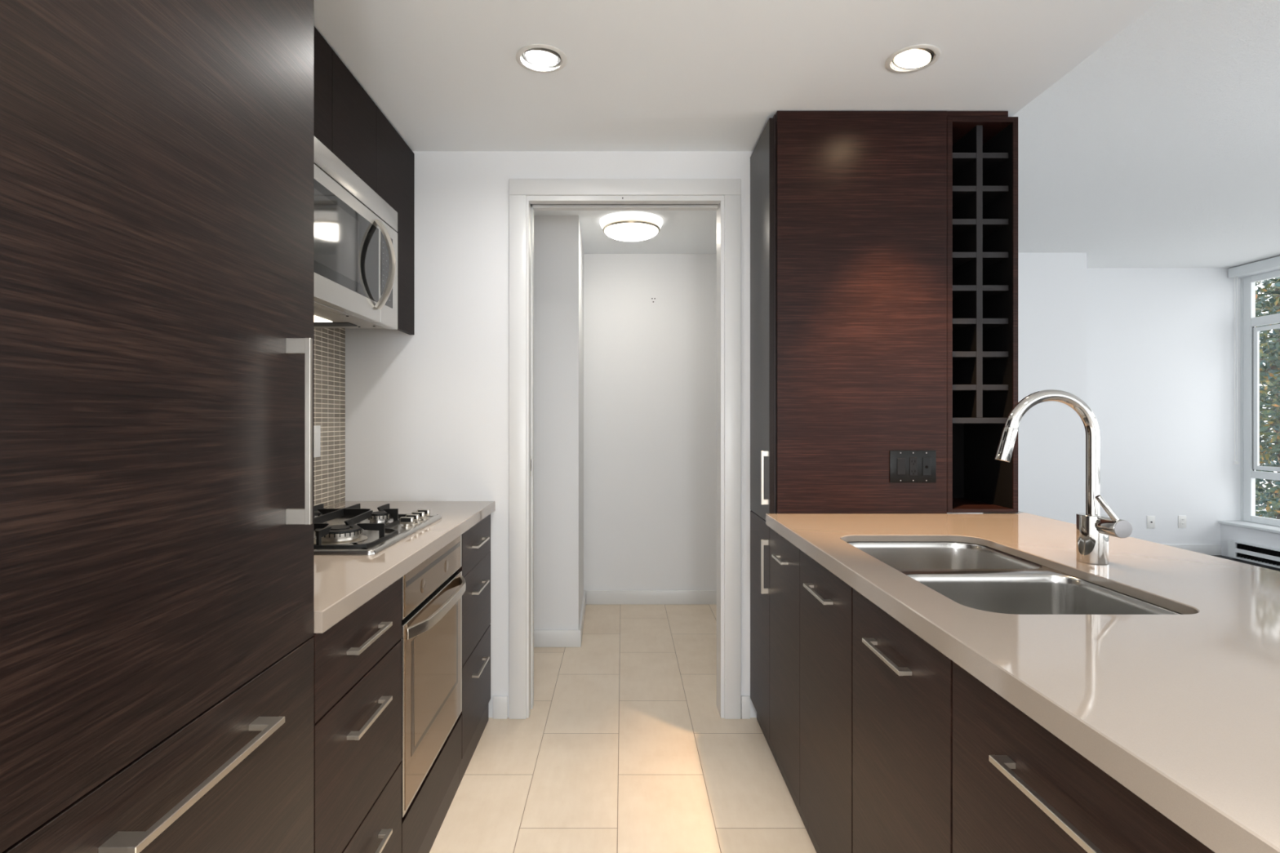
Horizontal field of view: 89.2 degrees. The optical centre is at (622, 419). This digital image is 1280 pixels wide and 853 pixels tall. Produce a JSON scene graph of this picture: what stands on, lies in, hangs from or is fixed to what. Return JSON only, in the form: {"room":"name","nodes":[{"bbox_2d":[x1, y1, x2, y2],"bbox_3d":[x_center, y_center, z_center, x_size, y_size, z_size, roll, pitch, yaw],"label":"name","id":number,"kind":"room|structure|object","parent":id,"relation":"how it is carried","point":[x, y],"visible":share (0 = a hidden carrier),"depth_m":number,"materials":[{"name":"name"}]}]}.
{"room":"kitchen","nodes":[
{"label":"kitchen","id":0,"kind":"room"},
{"bbox_2d":[533,215,583,629],"bbox_3d":[-0.720,0.062,4.059,0.945,2.419,0.839,0,0,0],"label":"wall","id":1,"kind":"structure","parent":0,"point":[558,252],"depth_m":3.64,"materials":[{"name":"white paint"}]},
{"bbox_2d":[533,629,580,647],"bbox_3d":[-0.713,1.224,3.634,0.958,0.095,0.013,0,0,0],"label":"baseboard","id":2,"kind":"structure","parent":1,"relation":"attached to","point":[542,637],"depth_m":3.63,"materials":[{"name":"white"}]},
{"bbox_2d":[578,590,586,647],"bbox_3d":[-0.250,1.224,4.053,0.015,0.095,0.853,0,0,-2],"label":"baseboard","id":3,"kind":"structure","parent":1,"relation":"attached to","point":[584,601],"depth_m":4.00,"materials":[{"name":"white"}]},
{"bbox_2d":[583,253,716,590],"bbox_3d":[0.089,0.062,4.529,2.763,2.419,0.100,0,0,0],"label":"wall","id":4,"kind":"structure","parent":0,"point":[650,367],"depth_m":4.48,"materials":[{"name":"white paint"}]},
{"bbox_2d":[586,590,716,604],"bbox_3d":[0.560,1.224,4.473,1.621,0.095,0.013,0,0,0],"label":"baseboard","id":5,"kind":"structure","parent":4,"relation":"attached to","point":[593,597],"depth_m":4.47,"materials":[{"name":"white"}]},
{"bbox_2d":[345,151,967,717],"bbox_3d":[0.139,0.062,2.829,2.663,2.419,0.120,0,0,0],"label":"wall","id":6,"kind":"structure","parent":0,"point":[427,411],"depth_m":2.77,"materials":[{"name":"white paint"}]},
{"bbox_2d":[493,695,507,719],"bbox_3d":[-0.521,1.224,2.763,0.062,0.095,0.013,0,0,0],"label":"baseboard","id":7,"kind":"structure","parent":6,"relation":"attached to","point":[500,702],"depth_m":2.76,"materials":[{"name":"white wood"}]},
{"bbox_2d":[530,204,531,707],"bbox_3d":[-0.630,0.161,2.830,0.461,2.206,0.036,0,0,0],"label":"door","id":8,"kind":"structure","parent":6,"relation":"in","point":[531,205],"depth_m":2.84,"materials":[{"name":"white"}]},
{"bbox_2d":[509,178,741,719],"bbox_3d":[0.010,0.123,2.761,0.986,2.297,0.015,0,0,0],"label":"trim","id":9,"kind":"structure","parent":6,"relation":"attached to","point":[519,188],"depth_m":2.75,"materials":[{"name":"white"}]},
{"bbox_2d":[526,195,724,718],"bbox_3d":[0.010,0.156,2.828,0.852,2.232,0.132,0,0,0],"label":"trim","id":10,"kind":"structure","parent":6,"relation":"attached to","point":[538,202],"depth_m":2.80,"materials":[{"name":"white"}]},
{"bbox_2d":[741,695,750,719],"bbox_3d":[0.524,1.224,2.763,0.037,0.095,0.013,0,0,0],"label":"baseboard","id":11,"kind":"structure","parent":6,"relation":"attached to","point":[745,700],"depth_m":2.76,"materials":[{"name":"white wood"}]},
{"bbox_2d":[314,0,1160,253],"bbox_3d":[0.089,-1.298,0.990,2.763,0.301,7.179,0,0,0],"label":"ceiling","id":12,"kind":"structure","parent":0,"point":[637,75],"depth_m":2.09,"materials":[{"name":"white paint"}]},
{"bbox_2d":[515,44,567,72],"bbox_3d":[-0.257,-1.199,2.059,0.163,0.121,0.163,0,0,0],"label":"recessed light","id":13,"kind":"object","parent":12,"relation":"in","point":[539,58],"visible":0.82,"depth_m":2.08,"materials":[{"name":"white"}]},
{"bbox_2d":[600,211,662,241],"bbox_3d":[0.050,-1.098,3.750,0.364,0.098,0.364,0,0,0],"label":"flush ceiling light","id":14,"kind":"object","parent":12,"relation":"attached to","point":[628,226],"visible":1,"depth_m":3.64,"materials":[{"name":"white glass"}]},
{"bbox_2d":[884,44,941,73],"bbox_3d":[0.921,-1.198,2.061,0.163,0.121,0.163,0,0,0],"label":"recessed light","id":15,"kind":"object","parent":12,"relation":"in","point":[914,58],"visible":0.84,"depth_m":2.08,"materials":[{"name":"white"}]},
{"bbox_2d":[429,555,1279,852],"bbox_3d":[2.364,1.302,1.825,7.312,0.060,8.850,0,0,0],"label":"floor","id":16,"kind":"structure","parent":0,"point":[624,744],"depth_m":2.41,"materials":[{"name":"beige tile"}]},
{"bbox_2d":[0,0,314,852],"bbox_3d":[-0.853,0.065,0.839,0.669,2.415,0.668,0,0,0],"label":"fridge","id":17,"kind":"object","parent":16,"relation":"on","point":[157,157],"visible":1,"depth_m":0.77,"materials":[{"name":"black wood"}]},
{"bbox_2d":[311,577,401,852],"bbox_3d":[-0.858,0.831,1.407,0.649,0.883,0.464,0,0,0],"label":"base cabinet","id":18,"kind":"object","parent":16,"relation":"on","point":[357,660],"visible":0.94,"depth_m":1.37,"materials":[{"name":"black wood"}]},
{"bbox_2d":[314,501,495,633],"bbox_3d":[-0.868,0.367,1.972,0.647,0.040,1.592,0,0,0],"label":"countertop","id":19,"kind":"structure","parent":18,"relation":"on","point":[343,584],"depth_m":1.62,"materials":[{"name":"beige stone"}]},
{"bbox_2d":[314,503,441,555],"bbox_3d":[-0.891,0.319,1.980,0.508,0.055,0.640,0,0,0],"label":"cooktop","id":20,"kind":"object","parent":19,"relation":"in","point":[353,530],"visible":0.66,"depth_m":1.89,"materials":[{"name":"silver metal"}]},
{"bbox_2d":[401,715,462,852],"bbox_3d":[-0.870,1.146,1.946,0.624,0.252,0.612,0,0,0],"label":"base cabinet","id":21,"kind":"object","parent":16,"relation":"on","point":[421,824],"visible":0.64,"depth_m":1.93,"materials":[{"name":"black wood"}]},
{"bbox_2d":[400,534,466,817],"bbox_3d":[-0.822,0.701,1.944,0.621,0.626,0.602,0,0,0],"label":"oven","id":22,"kind":"object","parent":21,"relation":"on","point":[433,591],"visible":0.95,"depth_m":1.86,"materials":[{"name":"silver"}]},
{"bbox_2d":[457,514,490,786],"bbox_3d":[-0.858,0.831,2.499,0.649,0.883,0.491,0,0,0],"label":"base cabinet","id":23,"kind":"object","parent":16,"relation":"on","point":[475,568],"visible":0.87,"depth_m":2.46,"materials":[{"name":"black wood"}]},
{"bbox_2d":[769,527,808,833],"bbox_3d":[0.834,0.831,2.195,0.632,0.883,0.409,0,0,0],"label":"base cabinet","id":24,"kind":"object","parent":16,"relation":"on","point":[784,557],"visible":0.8,"depth_m":2.16,"materials":[{"name":"black wood"}]},
{"bbox_2d":[800,549,852,852],"bbox_3d":[0.834,0.831,1.764,0.632,0.882,0.452,0,0,0],"label":"base cabinet","id":25,"kind":"object","parent":16,"relation":"on","point":[825,599],"visible":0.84,"depth_m":1.73,"materials":[{"name":"black wood"}]},
{"bbox_2d":[750,111,1008,762],"bbox_3d":[0.973,0.064,2.584,0.910,2.416,0.368,0,0,0],"label":"pantry cabinet","id":26,"kind":"object","parent":16,"relation":"on","point":[848,209],"visible":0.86,"depth_m":2.40,"materials":[{"name":"black wood"}]},
{"bbox_2d":[889,450,936,482],"bbox_3d":[1.072,0.172,2.395,0.170,0.119,0.009,0,0,0],"label":"outlet plate","id":27,"kind":"object","parent":26,"relation":"attached to","point":[905,466],"visible":1,"depth_m":2.39,"materials":[{"name":"black plastic"}]},
{"bbox_2d":[897,457,905,475],"bbox_3d":[1.027,0.172,2.393,0.030,0.061,0.003,0,0,0],"label":"rocker switch","id":28,"kind":"object","parent":27,"relation":"attached to","point":[900,461],"depth_m":2.39,"materials":[{"name":"black plastic"}]},
{"bbox_2d":[909,457,917,475],"bbox_3d":[1.072,0.172,2.393,0.028,0.068,0.002,0,0,0],"label":"socket","id":29,"kind":"object","parent":27,"relation":"attached to","point":[913,460],"depth_m":2.39,"materials":[{"name":"black plastic"}]},
{"bbox_2d":[852,587,952,852],"bbox_3d":[0.834,0.831,1.305,0.632,0.882,0.463,0,0,0],"label":"base cabinet","id":30,"kind":"object","parent":16,"relation":"on","point":[902,685],"visible":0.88,"depth_m":1.27,"materials":[{"name":"black wood"}]},
{"bbox_2d":[952,661,1214,852],"bbox_3d":[0.834,0.831,0.764,0.632,0.883,0.617,0,0,0],"label":"base cabinet","id":31,"kind":"object","parent":16,"relation":"on","point":[1018,788],"visible":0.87,"depth_m":0.86,"materials":[{"name":"black wood"}]},
{"bbox_2d":[765,511,1279,852],"bbox_3d":[1.018,0.367,1.520,0.976,0.040,2.240,0,0,0],"label":"countertop","id":32,"kind":"structure","parent":31,"relation":"on","point":[1182,712],"depth_m":0.96,"materials":[{"name":"beige stone"}]},
{"bbox_2d":[946,116,1017,512],"bbox_3d":[1.333,-0.389,2.583,0.262,1.466,0.365,0,0,0],"label":"wine rack","id":33,"kind":"object","parent":32,"relation":"on","point":[982,152],"visible":0.69,"depth_m":2.46,"materials":[{"name":"brown wood"}]},
{"bbox_2d":[952,384,976,391],"bbox_3d":[1.273,-0.121,2.586,0.102,0.021,0.316,0,0,0],"label":"shelf","id":34,"kind":"object","parent":33,"relation":"attached to","point":[956,388],"depth_m":2.43,"materials":[{"name":"black wood"}]},
{"bbox_2d":[952,351,976,360],"bbox_3d":[1.273,-0.246,2.586,0.102,0.021,0.316,0,0,0],"label":"shelf","id":35,"kind":"object","parent":33,"relation":"attached to","point":[957,355],"depth_m":2.43,"materials":[{"name":"black wood"}]},
{"bbox_2d":[952,318,976,330],"bbox_3d":[1.273,-0.370,2.586,0.102,0.021,0.316,0,0,0],"label":"shelf","id":36,"kind":"object","parent":33,"relation":"attached to","point":[958,324],"depth_m":2.44,"materials":[{"name":"black wood"}]},
{"bbox_2d":[952,284,976,299],"bbox_3d":[1.273,-0.494,2.586,0.102,0.021,0.316,0,0,0],"label":"shelf","id":37,"kind":"object","parent":33,"relation":"attached to","point":[959,291],"depth_m":2.44,"materials":[{"name":"black wood"}]},
{"bbox_2d":[952,252,976,268],"bbox_3d":[1.273,-0.618,2.586,0.102,0.021,0.316,0,0,0],"label":"shelf","id":38,"kind":"object","parent":33,"relation":"attached to","point":[960,260],"depth_m":2.45,"materials":[{"name":"black wood"}]},
{"bbox_2d":[952,218,976,237],"bbox_3d":[1.273,-0.742,2.586,0.102,0.021,0.316,0,0,0],"label":"shelf","id":39,"kind":"object","parent":33,"relation":"attached to","point":[961,227],"depth_m":2.45,"materials":[{"name":"black wood"}]},
{"bbox_2d":[952,186,976,206],"bbox_3d":[1.273,-0.866,2.586,0.102,0.021,0.316,0,0,0],"label":"shelf","id":40,"kind":"object","parent":33,"relation":"attached to","point":[962,195],"depth_m":2.46,"materials":[{"name":"black wood"}]},
{"bbox_2d":[952,152,976,175],"bbox_3d":[1.273,-0.990,2.586,0.102,0.021,0.316,0,0,0],"label":"shelf","id":41,"kind":"object","parent":33,"relation":"attached to","point":[962,162],"depth_m":2.46,"materials":[{"name":"black wood"}]},
{"bbox_2d":[952,417,1007,423],"bbox_3d":[1.333,0.003,2.586,0.222,0.021,0.317,0,0,0],"label":"shelf","id":42,"kind":"object","parent":33,"relation":"attached to","point":[955,420],"depth_m":2.43,"materials":[{"name":"black wood"}]},
{"bbox_2d":[982,384,1008,391],"bbox_3d":[1.395,-0.121,2.586,0.097,0.021,0.316,0,0,0],"label":"shelf","id":43,"kind":"object","parent":33,"relation":"attached to","point":[986,388],"depth_m":2.43,"materials":[{"name":"black wood"}]},
{"bbox_2d":[982,351,1008,360],"bbox_3d":[1.395,-0.246,2.586,0.097,0.021,0.316,0,0,0],"label":"shelf","id":44,"kind":"object","parent":33,"relation":"attached to","point":[987,355],"depth_m":2.43,"materials":[{"name":"black wood"}]},
{"bbox_2d":[982,318,1008,329],"bbox_3d":[1.395,-0.370,2.586,0.097,0.021,0.316,0,0,0],"label":"shelf","id":45,"kind":"object","parent":33,"relation":"attached to","point":[988,323],"depth_m":2.43,"materials":[{"name":"black wood"}]},
{"bbox_2d":[982,284,1008,298],"bbox_3d":[1.395,-0.494,2.586,0.097,0.021,0.316,0,0,0],"label":"shelf","id":46,"kind":"object","parent":33,"relation":"attached to","point":[989,291],"depth_m":2.43,"materials":[{"name":"black wood"}]},
{"bbox_2d":[982,252,1008,267],"bbox_3d":[1.395,-0.618,2.586,0.097,0.021,0.316,0,0,0],"label":"shelf","id":47,"kind":"object","parent":33,"relation":"attached to","point":[990,260],"depth_m":2.45,"materials":[{"name":"black wood"}]},
{"bbox_2d":[982,218,1008,236],"bbox_3d":[1.395,-0.742,2.586,0.097,0.021,0.316,0,0,0],"label":"shelf","id":48,"kind":"object","parent":33,"relation":"attached to","point":[991,227],"depth_m":2.45,"materials":[{"name":"black wood"}]},
{"bbox_2d":[982,186,1008,205],"bbox_3d":[1.395,-0.866,2.586,0.097,0.021,0.316,0,0,0],"label":"shelf","id":49,"kind":"object","parent":33,"relation":"attached to","point":[992,195],"depth_m":2.46,"materials":[{"name":"black wood"}]},
{"bbox_2d":[982,152,1008,174],"bbox_3d":[1.395,-0.990,2.586,0.097,0.021,0.316,0,0,0],"label":"shelf","id":50,"kind":"object","parent":33,"relation":"attached to","point":[992,162],"depth_m":2.46,"materials":[{"name":"black wood"}]},
{"bbox_2d":[846,541,1182,614],"bbox_3d":[0.847,0.468,1.557,0.462,0.201,0.838,0,0,0],"label":"sink","id":51,"kind":"object","parent":32,"relation":"in","point":[972,575],"visible":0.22,"depth_m":1.54,"materials":[{"name":"grey metal"}]},
{"bbox_2d":[995,389,1132,564],"bbox_3d":[1.045,0.136,1.554,0.268,0.421,0.123,0,0,0],"label":"faucet","id":52,"kind":"object","parent":32,"relation":"on","point":[1094,529],"visible":1,"depth_m":1.57,"materials":[{"name":"silver metal"}]},
{"bbox_2d":[967,252,1086,524],"bbox_3d":[2.715,-0.078,5.868,2.489,2.700,0.664,0,0,0],"label":"wall","id":53,"kind":"structure","parent":0,"point":[1052,286],"depth_m":5.54,"materials":[{"name":"white paint"}]},
{"bbox_2d":[1012,0,1279,267],"bbox_3d":[3.795,-1.478,1.825,4.649,0.100,8.850,0,0,0],"label":"ceiling","id":54,"kind":"structure","parent":0,"point":[1160,148],"depth_m":3.40,"materials":[{"name":"white paint"}]},
{"bbox_2d":[1086,267,1240,544],"bbox_3d":[4.907,-0.078,6.150,1.894,2.700,0.100,0,0,0],"label":"wall","id":55,"kind":"structure","parent":0,"point":[1160,341],"depth_m":6.10,"materials":[{"name":"white paint"}]},
{"bbox_2d":[1146,515,1155,528],"bbox_3d":[4.965,0.961,6.093,0.074,0.117,0.014,0,0,0],"label":"wall outlet","id":56,"kind":"object","parent":55,"relation":"attached to","point":[1150,519],"visible":1,"depth_m":6.09,"materials":[{"name":"white plastic"}]},
{"bbox_2d":[1177,515,1186,528],"bbox_3d":[5.260,0.959,6.096,0.074,0.117,0.008,0,0,0],"label":"wall outlet","id":57,"kind":"object","parent":55,"relation":"attached to","point":[1181,519],"visible":1,"depth_m":6.09,"materials":[{"name":"white plastic"}]},
{"bbox_2d":[1164,544,1221,555],"bbox_3d":[4.790,1.222,6.093,1.660,0.100,0.013,0,0,0],"label":"baseboard","id":58,"kind":"structure","parent":55,"relation":"attached to","point":[1209,549],"depth_m":6.09,"materials":[{"name":"white"}]},
{"bbox_2d":[1240,278,1243,520],"bbox_3d":[5.832,-0.191,6.088,0.044,2.274,0.024,0,0,0],"label":"trim","id":59,"kind":"structure","parent":55,"relation":"attached to","point":[1242,279],"depth_m":6.08,"materials":[{"name":"white plastic"}]},
{"bbox_2d":[1243,270,1279,526],"bbox_3d":[5.832,-0.191,5.438,0.045,2.274,1.275,0,0,0],"label":"window","id":60,"kind":"structure","parent":55,"relation":"in","point":[1251,333],"depth_m":6.00,"materials":[{"name":"white plastic"}]},
{"bbox_2d":[1228,256,1279,464],"bbox_3d":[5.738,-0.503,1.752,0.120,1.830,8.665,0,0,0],"label":"roller blind","id":61,"kind":"object","parent":60,"relation":"attached to","point":[1271,264],"visible":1,"depth_m":5.95,"materials":[{"name":"white plastic"}]},
{"bbox_2d":[1220,523,1279,568],"bbox_3d":[5.780,1.122,1.750,0.320,0.300,8.700,0,0,0],"label":"wall","id":62,"kind":"structure","parent":0,"point":[1228,532],"depth_m":5.84,"materials":[{"name":"white paint"}]},
{"bbox_2d":[1217,520,1279,533],"bbox_3d":[5.718,0.960,1.749,0.243,0.025,8.698,0,0,0],"label":"window sill","id":63,"kind":"structure","parent":62,"relation":"on","point":[1264,527],"depth_m":5.83,"materials":[{"name":"white plastic"}]},
{"bbox_2d":[1227,540,1279,568],"bbox_3d":[5.586,1.180,4.777,0.064,0.150,2.355,0,0,0],"label":"baseboard heater","id":64,"kind":"object","parent":62,"relation":"attached to","point":[1264,555],"visible":1,"depth_m":5.71,"materials":[{"name":"white metal"}]},
{"bbox_2d":[1240,269,1279,278],"bbox_3d":[5.870,-1.378,1.750,0.140,0.100,8.700,0,0,0],"label":"wall","id":65,"kind":"structure","parent":0,"point":[1277,269],"depth_m":5.90,"materials":[{"name":"white paint"}]},
{"bbox_3d":[-1.242,0.062,0.989,0.100,2.419,7.179,0,0,0],"label":"wall","id":66,"kind":"structure","parent":0,"visible":0},
{"bbox_2d":[314,328,345,506],"bbox_3d":[-1.188,-0.023,1.974,0.008,0.740,1.588,0,0,0],"label":"backsplash","id":67,"kind":"structure","parent":66,"relation":"attached to","point":[329,343],"depth_m":2.62,"materials":[{"name":"beige tile"}]},
{"bbox_2d":[314,425,320,457],"bbox_3d":[-1.179,0.083,2.491,0.009,0.122,0.078,0,0,0],"label":"wall switch","id":68,"kind":"object","parent":67,"relation":"attached to","point":[317,428],"visible":0.63,"depth_m":2.50,"materials":[{"name":"white plastic"}]},
{"bbox_2d":[314,26,376,192],"bbox_3d":[-1.039,-0.944,1.957,0.302,0.386,0.760,0,0,0],"label":"upper cabinet","id":69,"kind":"object","parent":66,"relation":"attached to","point":[345,114],"visible":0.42,"depth_m":2.06,"materials":[{"name":"brown wood"}]},
{"bbox_2d":[314,136,397,329],"bbox_3d":[-0.965,-0.536,1.957,0.435,0.423,0.760,0,0,0],"label":"microwave","id":70,"kind":"object","parent":69,"relation":"attached to","point":[356,229],"visible":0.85,"depth_m":1.96,"materials":[{"name":"grey metal"}]},
{"bbox_2d":[376,105,414,334],"bbox_3d":[-1.039,-0.750,2.552,0.302,0.775,0.430,0,0,0],"label":"upper cabinet","id":71,"kind":"object","parent":66,"relation":"attached to","point":[395,161],"visible":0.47,"depth_m":2.60,"materials":[{"name":"brown wood"}]},
{"label":"outside","id":72,"kind":"structure","parent":0,"visible":0},
{"bbox_2d":[1255,460,1277,517],"bbox_3d":[23.060,2.522,13.000,33.880,0.100,54.000,0,0,0],"label":"ground","id":73,"kind":"structure","parent":72,"point":[1263,485],"depth_m":24.81,"materials":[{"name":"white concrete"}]},
{"bbox_2d":[1255,276,1279,519],"bbox_3d":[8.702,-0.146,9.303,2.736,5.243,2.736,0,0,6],"label":"broadleaf tree","id":74,"kind":"object","parent":73,"relation":"on","point":[1271,384],"visible":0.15,"depth_m":8.64,"materials":[{"name":"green plant"}]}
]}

